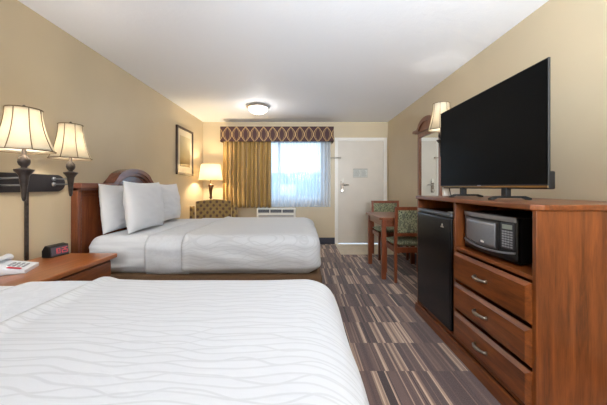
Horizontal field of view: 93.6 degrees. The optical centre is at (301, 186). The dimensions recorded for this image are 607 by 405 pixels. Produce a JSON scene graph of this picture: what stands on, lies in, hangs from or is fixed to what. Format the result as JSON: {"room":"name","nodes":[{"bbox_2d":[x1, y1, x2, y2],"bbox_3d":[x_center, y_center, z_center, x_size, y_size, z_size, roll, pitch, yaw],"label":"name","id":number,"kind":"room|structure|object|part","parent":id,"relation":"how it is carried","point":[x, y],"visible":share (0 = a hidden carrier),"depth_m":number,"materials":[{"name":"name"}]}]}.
{"room":"hotel room","nodes":[
{"label":"hotel room","id":0,"kind":"room"},
{"bbox_2d":[0,0,202,260],"bbox_3d":[-2.040,-0.080,0.270,0.120,2.640,11.180,0,0,0],"label":"wall","id":1,"kind":"structure","parent":0,"point":[127,123],"depth_m":2.43,"materials":[{"name":"beige paint"}]},
{"bbox_2d":[0,172,64,192],"bbox_3d":[-1.965,-0.030,1.880,0.030,0.132,0.960,0,0,0],"label":"backboard","id":2,"kind":"object","parent":1,"relation":"attached to","point":[37,182],"visible":0.77,"depth_m":2.09,"materials":[{"name":"black metal"}]},
{"bbox_2d":[0,105,56,260],"bbox_3d":[-1.753,0.030,1.736,0.727,0.990,0.282,0,0,35],"label":"wall lamp","id":3,"kind":"object","parent":2,"relation":"attached to","point":[22,128],"visible":1,"depth_m":1.58,"materials":[{"name":"brown metal"}]},
{"bbox_3d":[-1.758,-0.053,1.703,0.445,0.032,0.032,0,0,27],"label":"swing arm","id":4,"kind":"part","parent":3,"relation":"part of","materials":[{"name":"silver metal"}]},
{"bbox_3d":[-1.758,-0.011,1.703,0.445,0.032,0.032,0,0,27],"label":"swing arm","id":5,"kind":"part","parent":3,"relation":"part of","materials":[{"name":"silver metal"}]},
{"bbox_3d":[-1.971,0.279,2.040,0.016,0.492,0.022,0,0,0],"label":"cord","id":6,"kind":"part","parent":3,"relation":"part of","materials":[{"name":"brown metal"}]},
{"bbox_3d":[-1.570,-0.321,1.610,0.274,0.237,0.274,0,0,0],"label":"lamp shade","id":7,"kind":"part","parent":3,"relation":"part of","materials":[{"name":"beige fabric"}]},
{"bbox_3d":[-1.570,-0.321,1.610,0.283,0.242,0.283,0,0,0],"label":"shade trim","id":8,"kind":"part","parent":3,"relation":"part of","materials":[{"name":"brown fabric"}]},
{"bbox_2d":[47,122,92,195],"bbox_3d":[-1.780,-0.211,2.150,0.339,0.566,0.269,0,0,0],"label":"wall lamp","id":9,"kind":"object","parent":2,"relation":"attached to","point":[69,144],"visible":0.98,"depth_m":2.10,"materials":[{"name":"beige fabric"}]},
{"bbox_3d":[-1.838,-0.063,2.207,0.241,0.032,0.063,0,0,22],"label":"swing arm","id":10,"kind":"part","parent":9,"relation":"part of","materials":[{"name":"silver metal"}]},
{"bbox_3d":[-1.745,-0.340,2.150,0.260,0.256,0.260,0,0,0],"label":"lamp shade","id":11,"kind":"part","parent":9,"relation":"part of","materials":[{"name":"beige fabric"}]},
{"bbox_3d":[-1.745,-0.341,2.150,0.269,0.261,0.269,0,0,0],"label":"shade trim","id":12,"kind":"part","parent":9,"relation":"part of","materials":[{"name":"brown fabric"}]},
{"bbox_2d":[176,124,192,175],"bbox_3d":[-1.964,-0.590,4.790,0.032,0.780,0.660,0,0,0],"label":"framed picture","id":13,"kind":"object","parent":1,"relation":"attached to","point":[184,137],"visible":1,"depth_m":4.76},
{"bbox_2d":[180,135,189,167],"bbox_3d":[-1.964,-0.590,4.790,0.004,0.500,0.400,0,0,0],"label":"print","id":14,"kind":"object","parent":13,"relation":"attached to","point":[184,139],"depth_m":4.77},
{"bbox_2d":[18,0,548,121],"bbox_3d":[-0.130,-1.350,0.250,3.700,0.100,10.900,0,0,0],"label":"ceiling","id":15,"kind":"structure","parent":0,"point":[306,60],"depth_m":2.60,"materials":[{"name":"white paint"}]},
{"bbox_2d":[246,103,269,114],"bbox_3d":[-0.700,-1.222,4.550,0.372,0.156,0.372,0,0,0],"label":"ceiling light","id":16,"kind":"object","parent":15,"relation":"attached to","point":[255,108],"visible":1,"depth_m":4.44,"materials":[{"name":"white glass"}]},
{"bbox_2d":[203,122,387,237],"bbox_3d":[-0.130,-0.080,5.780,3.700,2.440,0.160,0,0,0],"label":"wall","id":17,"kind":"structure","parent":0,"point":[323,218],"depth_m":5.70,"materials":[{"name":"beige paint"}]},
{"bbox_2d":[257,208,295,216],"bbox_3d":[-0.500,0.625,5.595,0.750,0.430,0.210,0,0,0],"label":"air conditioner","id":18,"kind":"object","parent":17,"relation":"attached to","point":[261,212],"visible":0.41,"depth_m":5.50,"materials":[{"name":"white plastic"}]},
{"bbox_2d":[258,210,293,212],"bbox_3d":[-0.502,0.465,5.502,0.685,0.060,0.016,0,0,0],"label":"vent","id":19,"kind":"object","parent":18,"relation":"attached to","point":[259,211],"depth_m":5.49,"materials":[{"name":"silver metal"}]},
{"bbox_2d":[258,215,293,215],"bbox_3d":[-0.500,0.678,5.502,0.680,0.263,0.017,0,0,0],"label":"grille","id":20,"kind":"object","parent":18,"relation":"attached to","point":[258,215],"depth_m":5.49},
{"bbox_2d":[220,126,333,143],"bbox_3d":[-0.475,-1.008,5.555,2.160,0.285,0.290,0,0,0],"label":"valance","id":21,"kind":"object","parent":17,"relation":"attached to","point":[227,133],"visible":0.98,"depth_m":5.41,"materials":[{"name":"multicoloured fabric"}]},
{"bbox_2d":[223,142,270,207],"bbox_3d":[-1.059,-0.255,5.503,0.934,1.311,0.106,0,0,0],"label":"drape","id":22,"kind":"object","parent":21,"relation":"hanging from","point":[246,165],"visible":0.95,"depth_m":5.49,"materials":[{"name":"gold fabric"}]},
{"bbox_2d":[271,142,329,206],"bbox_3d":[-0.030,-0.260,5.600,1.180,1.300,0.044,0,0,0],"label":"sheer curtain","id":23,"kind":"object","parent":21,"relation":"hanging from","point":[300,171],"visible":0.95,"depth_m":5.60,"materials":[{"name":"white fabric"}]},
{"bbox_2d":[319,238,334,243],"bbox_3d":[-0.656,1.075,5.694,2.623,0.130,0.012,0,0,0],"label":"baseboard","id":24,"kind":"structure","parent":17,"relation":"attached to","point":[322,240],"depth_m":5.69,"materials":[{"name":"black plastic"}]},
{"bbox_2d":[335,244,402,254],"bbox_3d":[1.181,1.137,5.250,1.053,0.006,0.900,0,0,0],"label":"floor","id":25,"kind":"structure","parent":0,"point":[344,249],"depth_m":5.17,"materials":[{"name":"beige tile"}]},
{"bbox_2d":[320,244,520,404],"bbox_3d":[-0.130,1.190,0.250,3.700,0.100,10.900,0,0,0],"label":"floor","id":26,"kind":"structure","parent":0,"point":[399,358],"depth_m":2.12,"materials":[{"name":"carpet"}]},
{"bbox_2d":[0,286,12,290],"bbox_3d":[-0.901,0.469,0.562,2.150,1.342,1.615,0,0,0],"label":"bed","id":27,"kind":"object","parent":26,"relation":"on","point":[1,287],"visible":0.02,"depth_m":1.22,"materials":[{"name":"fabric"}]},
{"bbox_2d":[0,277,368,404],"bbox_3d":[-0.530,0.585,0.564,1.382,0.368,1.643,0,0,0],"label":"coverlet","id":28,"kind":"object","parent":27,"relation":"on","point":[102,340],"visible":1,"depth_m":0.76,"materials":[{"name":"white fabric"}]},
{"bbox_2d":[0,253,116,285],"bbox_3d":[-1.712,0.833,1.835,0.508,0.615,0.870,0,0,0],"label":"nightstand","id":29,"kind":"object","parent":26,"relation":"on","point":[71,266],"visible":0.21,"depth_m":1.93,"materials":[{"name":"brown wood"}]},
{"bbox_2d":[0,254,38,275],"bbox_3d":[-1.891,0.479,1.693,0.417,0.092,0.307,0,0,-24],"label":"telephone","id":30,"kind":"object","parent":29,"relation":"on","point":[8,266],"visible":1,"depth_m":1.76,"materials":[{"name":"white plastic"}]},
{"bbox_2d":[42,242,68,257],"bbox_3d":[-1.879,0.481,2.176,0.076,0.088,0.150,0,0,7],"label":"alarm clock","id":31,"kind":"object","parent":29,"relation":"on","point":[55,250],"visible":1,"depth_m":2.14,"materials":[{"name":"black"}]},
{"bbox_3d":[-1.502,0.690,1.835,0.020,0.230,0.790,0,0,0],"label":"drawer","id":32,"kind":"part","parent":29,"relation":"part of","materials":[{"name":"brown wood"}]},
{"bbox_2d":[71,169,321,282],"bbox_3d":[-0.901,0.469,3.225,2.150,1.342,1.610,0,0,0],"label":"bed","id":33,"kind":"object","parent":26,"relation":"on","point":[87,236],"visible":0.16,"depth_m":2.48,"materials":[{"name":"white fabric"}]},
{"bbox_3d":[-1.945,0.573,2.455,0.062,1.135,0.040,0,0,0],"label":"post","id":34,"kind":"part","parent":33,"relation":"part of","materials":[{"name":"brown wood"}]},
{"bbox_3d":[-1.946,0.065,3.225,0.060,0.030,1.500,0,0,0],"label":"rail","id":35,"kind":"part","parent":33,"relation":"part of","materials":[{"name":"brown wood"}]},
{"bbox_3d":[-1.950,0.340,3.225,0.049,1.000,1.568,0,0,0],"label":"headboard","id":36,"kind":"part","parent":33,"relation":"part of","materials":[{"name":"brown wood"}]},
{"bbox_2d":[98,184,126,233],"bbox_3d":[-1.820,0.199,2.880,0.201,0.458,0.619,0,0,9],"label":"pillow","id":37,"kind":"object","parent":33,"relation":"on","point":[112,211],"visible":0.53,"depth_m":2.65,"materials":[{"name":"white fabric"}]},
{"bbox_3d":[-1.923,-0.086,3.225,0.105,0.231,1.610,0,0,0],"label":"cap moulding","id":38,"kind":"part","parent":33,"relation":"part of","materials":[{"name":"brown wood"}]},
{"bbox_3d":[-1.921,-0.050,3.225,0.010,0.150,0.540,0,0,0],"label":"arch panel","id":39,"kind":"part","parent":33,"relation":"part of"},
{"bbox_2d":[123,181,163,233],"bbox_3d":[-1.587,0.187,2.890,0.238,0.483,0.622,0,0,9],"label":"pillow","id":40,"kind":"object","parent":33,"relation":"on","point":[143,204],"visible":1,"depth_m":2.72,"materials":[{"name":"white fabric"}]},
{"bbox_3d":[-0.882,0.599,3.225,2.026,0.339,1.560,0,0,0],"label":"mattress","id":41,"kind":"part","parent":33,"relation":"part of","materials":[{"name":"white fabric"}]},
{"bbox_2d":[160,184,180,220],"bbox_3d":[-1.669,0.188,3.550,0.204,0.468,0.641,0,0,-3],"label":"pillow","id":42,"kind":"object","parent":33,"relation":"on","point":[170,195],"visible":0.6,"depth_m":3.47,"materials":[{"name":"white fabric"}]},
{"bbox_2d":[144,216,320,273],"bbox_3d":[-0.590,0.585,3.224,1.523,0.368,1.639,0,0,0],"label":"coverlet","id":43,"kind":"object","parent":33,"relation":"on","point":[228,244],"visible":1,"depth_m":2.44,"materials":[{"name":"white fabric"}]},
{"bbox_2d":[198,164,222,198],"bbox_3d":[-1.680,0.350,5.250,0.430,1.580,0.430,0,0,0],"label":"floor lamp","id":44,"kind":"object","parent":26,"relation":"on","point":[210,172],"visible":0.67,"depth_m":5.10,"materials":[{"name":"beige fabric"}]},
{"bbox_3d":[-1.680,-0.270,5.250,0.430,0.290,0.430,0,0,0],"label":"lamp shade","id":45,"kind":"part","parent":44,"relation":"part of","materials":[{"name":"beige fabric"}]},
{"bbox_3d":[-1.680,0.470,5.250,0.310,1.340,0.310,0,0,0],"label":"stem","id":46,"kind":"part","parent":44,"relation":"part of","materials":[{"name":"brown metal"}]},
{"bbox_2d":[190,199,237,218],"bbox_3d":[-1.440,0.677,4.694,0.766,0.925,0.695,0,0,-21],"label":"armchair","id":47,"kind":"object","parent":26,"relation":"on","point":[210,208],"visible":0.39,"depth_m":4.89,"materials":[{"name":"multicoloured fabric"}]},
{"bbox_3d":[-1.716,0.660,4.510,0.119,0.680,0.528,0,0,-21],"label":"armrest","id":48,"kind":"part","parent":47,"relation":"part of","materials":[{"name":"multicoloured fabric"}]},
{"bbox_3d":[-1.111,0.660,4.737,0.119,0.680,0.528,0,0,-21],"label":"armrest","id":49,"kind":"part","parent":47,"relation":"part of","materials":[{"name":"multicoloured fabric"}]},
{"bbox_2d":[371,201,408,259],"bbox_3d":[1.425,0.688,4.665,0.470,0.905,0.480,0,0,0],"label":"dining chair","id":50,"kind":"object","parent":26,"relation":"on","point":[376,206],"visible":0.5,"depth_m":4.84,"materials":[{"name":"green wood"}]},
{"bbox_3d":[1.207,0.688,4.869,0.034,0.905,0.073,0,0,0],"label":"leg","id":51,"kind":"part","parent":50,"relation":"part of","materials":[{"name":"brown wood"}]},
{"bbox_3d":[1.207,0.930,4.448,0.034,0.420,0.036,0,0,0],"label":"leg","id":52,"kind":"part","parent":50,"relation":"part of","materials":[{"name":"brown wood"}]},
{"bbox_3d":[1.425,0.685,4.630,0.462,0.070,0.410,0,0,0],"label":"seat","id":53,"kind":"part","parent":50,"relation":"part of","materials":[{"name":"green fabric"}]},
{"bbox_3d":[1.425,0.752,4.652,0.458,0.065,0.427,0,0,0],"label":"seat frame","id":54,"kind":"part","parent":50,"relation":"part of","materials":[{"name":"brown wood"}]},
{"bbox_3d":[1.425,0.255,4.885,0.402,0.040,0.030,0,0,0],"label":"rail","id":55,"kind":"part","parent":50,"relation":"part of","materials":[{"name":"brown wood"}]},
{"bbox_3d":[1.425,0.412,4.876,0.406,0.280,0.056,0,0,0],"label":"backrest","id":56,"kind":"part","parent":50,"relation":"part of","materials":[{"name":"green fabric"}]},
{"bbox_2d":[366,212,414,278],"bbox_3d":[1.327,0.757,3.890,0.745,0.765,0.820,0,0,0],"label":"dining table","id":57,"kind":"object","parent":26,"relation":"on","point":[385,219],"visible":0.52,"depth_m":3.62,"materials":[{"name":"brown wood"}]},
{"bbox_3d":[1.012,0.774,4.242,0.055,0.732,0.055,0,0,0],"label":"leg","id":58,"kind":"part","parent":57,"relation":"part of","materials":[{"name":"brown wood"}]},
{"bbox_3d":[1.012,0.774,3.538,0.055,0.732,0.055,0,0,0],"label":"leg","id":59,"kind":"part","parent":57,"relation":"part of","materials":[{"name":"brown wood"}]},
{"bbox_3d":[1.643,0.774,4.242,0.055,0.732,0.055,0,0,0],"label":"leg","id":60,"kind":"part","parent":57,"relation":"part of","materials":[{"name":"brown wood"}]},
{"bbox_2d":[386,207,416,282],"bbox_3d":[1.335,0.688,3.595,0.470,0.905,0.480,0,0,0],"label":"dining chair","id":61,"kind":"object","parent":26,"relation":"on","point":[405,218],"visible":0.64,"depth_m":3.38,"materials":[{"name":"brown wood"}]},
{"bbox_3d":[1.117,0.688,3.392,0.034,0.905,0.073,0,0,0],"label":"leg","id":62,"kind":"part","parent":61,"relation":"part of","materials":[{"name":"brown wood"}]},
{"bbox_3d":[1.335,0.752,3.608,0.458,0.065,0.427,0,0,0],"label":"seat frame","id":63,"kind":"part","parent":61,"relation":"part of","materials":[{"name":"brown wood"}]},
{"bbox_3d":[1.335,0.685,3.630,0.462,0.070,0.410,0,0,0],"label":"seat","id":64,"kind":"part","parent":61,"relation":"part of","materials":[{"name":"green fabric"}]},
{"bbox_3d":[1.335,0.255,3.375,0.402,0.040,0.030,0,0,0],"label":"rail","id":65,"kind":"part","parent":61,"relation":"part of","materials":[{"name":"brown wood"}]},
{"bbox_3d":[1.335,0.568,3.397,0.402,0.035,0.025,0,0,0],"label":"rail","id":66,"kind":"part","parent":61,"relation":"part of","materials":[{"name":"brown wood"}]},
{"bbox_3d":[1.335,0.412,3.384,0.406,0.280,0.056,0,0,0],"label":"backrest","id":67,"kind":"part","parent":61,"relation":"part of","materials":[{"name":"green fabric"}]},
{"bbox_2d":[415,196,606,404],"bbox_3d":[1.356,0.610,1.953,0.720,1.060,1.350,0,0,0],"label":"dresser","id":68,"kind":"object","parent":26,"relation":"on","point":[539,328],"visible":0.94,"depth_m":1.29,"materials":[{"name":"brown wood"}]},
{"bbox_3d":[1.388,0.625,2.609,0.656,1.031,0.022,0,0,0],"label":"panel","id":69,"kind":"part","parent":68,"relation":"part of","materials":[{"name":"brown wood"}]},
{"bbox_2d":[418,208,453,330],"bbox_3d":[1.309,0.607,2.298,0.542,0.858,0.576,0,0,0],"label":"mini fridge","id":70,"kind":"object","parent":68,"relation":"on","point":[435,225],"visible":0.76,"depth_m":2.22,"materials":[{"name":"black metal"}]},
{"bbox_3d":[1.073,0.203,2.298,0.049,0.031,0.572,0,0,0],"label":"trim","id":71,"kind":"part","parent":70,"relation":"part of","materials":[{"name":"silver metal"}]},
{"bbox_2d":[442,187,459,195],"bbox_3d":[1.365,0.038,2.598,0.164,0.082,0.040,0,0,0],"label":"box","id":72,"kind":"object","parent":68,"relation":"on","point":[445,191],"visible":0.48,"depth_m":2.58,"materials":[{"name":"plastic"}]},
{"bbox_2d":[419,301,531,404],"bbox_3d":[1.383,1.046,1.955,0.640,0.019,1.284,0,0,0],"label":"shelf","id":73,"kind":"object","parent":68,"relation":"attached to","point":[421,308],"depth_m":1.77,"materials":[{"name":"brown wood"}]},
{"bbox_3d":[1.017,0.933,1.650,0.043,0.022,0.125,0,0,0],"label":"handle","id":74,"kind":"part","parent":68,"relation":"part of","materials":[{"name":"silver metal"}]},
{"bbox_3d":[1.017,0.737,1.650,0.043,0.022,0.125,0,0,0],"label":"handle","id":75,"kind":"part","parent":68,"relation":"part of","materials":[{"name":"silver metal"}]},
{"bbox_3d":[1.017,0.533,1.650,0.043,0.022,0.125,0,0,0],"label":"handle","id":76,"kind":"part","parent":68,"relation":"part of","materials":[{"name":"silver metal"}]},
{"bbox_3d":[1.048,0.937,1.632,0.023,0.174,0.648,0,0,0],"label":"drawer","id":77,"kind":"part","parent":68,"relation":"part of","materials":[{"name":"brown wood"}]},
{"bbox_3d":[1.048,0.741,1.632,0.023,0.176,0.648,0,0,0],"label":"drawer","id":78,"kind":"part","parent":68,"relation":"part of","materials":[{"name":"brown wood"}]},
{"bbox_3d":[1.048,0.537,1.632,0.023,0.189,0.648,0,0,0],"label":"drawer","id":79,"kind":"part","parent":68,"relation":"part of","materials":[{"name":"brown wood"}]},
{"bbox_2d":[456,247,531,279],"bbox_3d":[1.383,0.422,1.641,0.640,0.020,0.656,0,0,0],"label":"shelf","id":80,"kind":"object","parent":68,"relation":"attached to","point":[525,270],"depth_m":1.56,"materials":[{"name":"brown wood"}]},
{"bbox_2d":[440,57,554,199],"bbox_3d":[1.290,-0.290,2.001,0.309,0.740,1.118,0,0,6],"label":"television","id":81,"kind":"object","parent":68,"relation":"on","point":[499,137],"visible":0.98,"depth_m":1.76,"materials":[{"name":"black plastic"}]},
{"bbox_2d":[464,211,531,264],"bbox_3d":[1.281,0.286,1.714,0.388,0.250,0.470,0,0,0],"label":"microwave","id":82,"kind":"object","parent":68,"relation":"on","point":[506,235],"visible":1,"depth_m":1.59,"materials":[{"name":"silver metal"}]},
{"bbox_3d":[1.101,0.273,1.766,0.015,0.160,0.354,0,0,2],"label":"door","id":83,"kind":"part","parent":82,"relation":"part of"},
{"bbox_3d":[1.105,0.263,1.534,0.004,0.140,0.085,0,0,-7],"label":"control panel","id":84,"kind":"part","parent":82,"relation":"part of","materials":[{"name":"black plastic"}]},
{"bbox_3d":[1.388,0.625,1.301,0.656,1.031,0.022,0,0,0],"label":"panel","id":85,"kind":"part","parent":68,"relation":"part of","materials":[{"name":"brown wood"}]},
{"bbox_2d":[388,0,606,253],"bbox_3d":[1.780,-0.080,0.270,0.120,2.640,11.180,0,0,0],"label":"wall","id":86,"kind":"structure","parent":0,"point":[573,33],"depth_m":1.93,"materials":[{"name":"beige paint"}]},
{"bbox_2d":[330,138,386,243],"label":"door","id":87,"kind":"structure","parent":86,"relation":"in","point":[353,196],"depth_m":5.69,"materials":[{"name":"white paint"}]},
{"bbox_2d":[353,169,367,177],"bbox_3d":[1.165,-0.277,5.688,0.290,0.176,0.009,0,0,0],"label":"notice","id":88,"kind":"object","parent":87,"relation":"attached to","point":[357,173],"visible":1,"depth_m":5.68,"materials":[{"name":"paper"}]},
{"bbox_2d":[412,115,441,195],"bbox_3d":[1.683,-0.363,3.815,0.075,1.166,0.860,0,0,0],"label":"wall mirror","id":89,"kind":"object","parent":86,"relation":"attached to","point":[429,159],"visible":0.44,"depth_m":3.84,"materials":[{"name":"brown wood"}]},
{"bbox_3d":[1.683,-0.868,3.815,0.075,0.157,0.860,0,0,0],"label":"crown moulding","id":90,"kind":"part","parent":89,"relation":"part of","materials":[{"name":"wood"}]},
{"bbox_3d":[1.692,-0.847,3.815,0.055,0.143,0.790,0,0,0],"label":"crown","id":91,"kind":"part","parent":89,"relation":"part of","materials":[{"name":"wood"}]},
{"bbox_2d":[420,133,437,195],"bbox_3d":[1.710,-0.273,3.815,0.012,0.885,0.600,0,0,0],"label":"mirror glass","id":92,"kind":"object","parent":89,"relation":"attached to","point":[428,143],"depth_m":3.81,"materials":[{"name":"white"}]},
{"bbox_3d":[1.702,-0.278,3.815,0.035,0.995,0.690,0,0,0],"label":"frame","id":93,"kind":"part","parent":89,"relation":"part of","materials":[{"name":"wood"}]},
{"bbox_2d":[428,101,449,156],"bbox_3d":[1.519,-0.603,2.980,0.393,0.586,0.265,0,0,0],"label":"wall lamp","id":94,"kind":"object","parent":86,"relation":"attached to","point":[438,108],"visible":0.63,"depth_m":2.93,"materials":[{"name":"beige fabric"}]},
{"bbox_3d":[1.455,-0.732,2.980,0.256,0.276,0.256,0,0,0],"label":"lamp shade","id":95,"kind":"part","parent":94,"relation":"part of","materials":[{"name":"beige fabric"}]},
{"bbox_3d":[1.455,-0.733,2.980,0.265,0.281,0.265,0,0,0],"label":"shade trim","id":96,"kind":"part","parent":94,"relation":"part of","materials":[{"name":"beige fabric"}]},
{"label":"outside","id":97,"kind":"structure","parent":0,"visible":0},
{"bbox_2d":[338,243,377,243],"bbox_3d":[0.000,1.230,47.935,120.000,0.100,84.130,0,0,0],"label":"ground","id":98,"kind":"structure","parent":97,"point":[338,243],"depth_m":5.95,"materials":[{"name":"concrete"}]}
]}

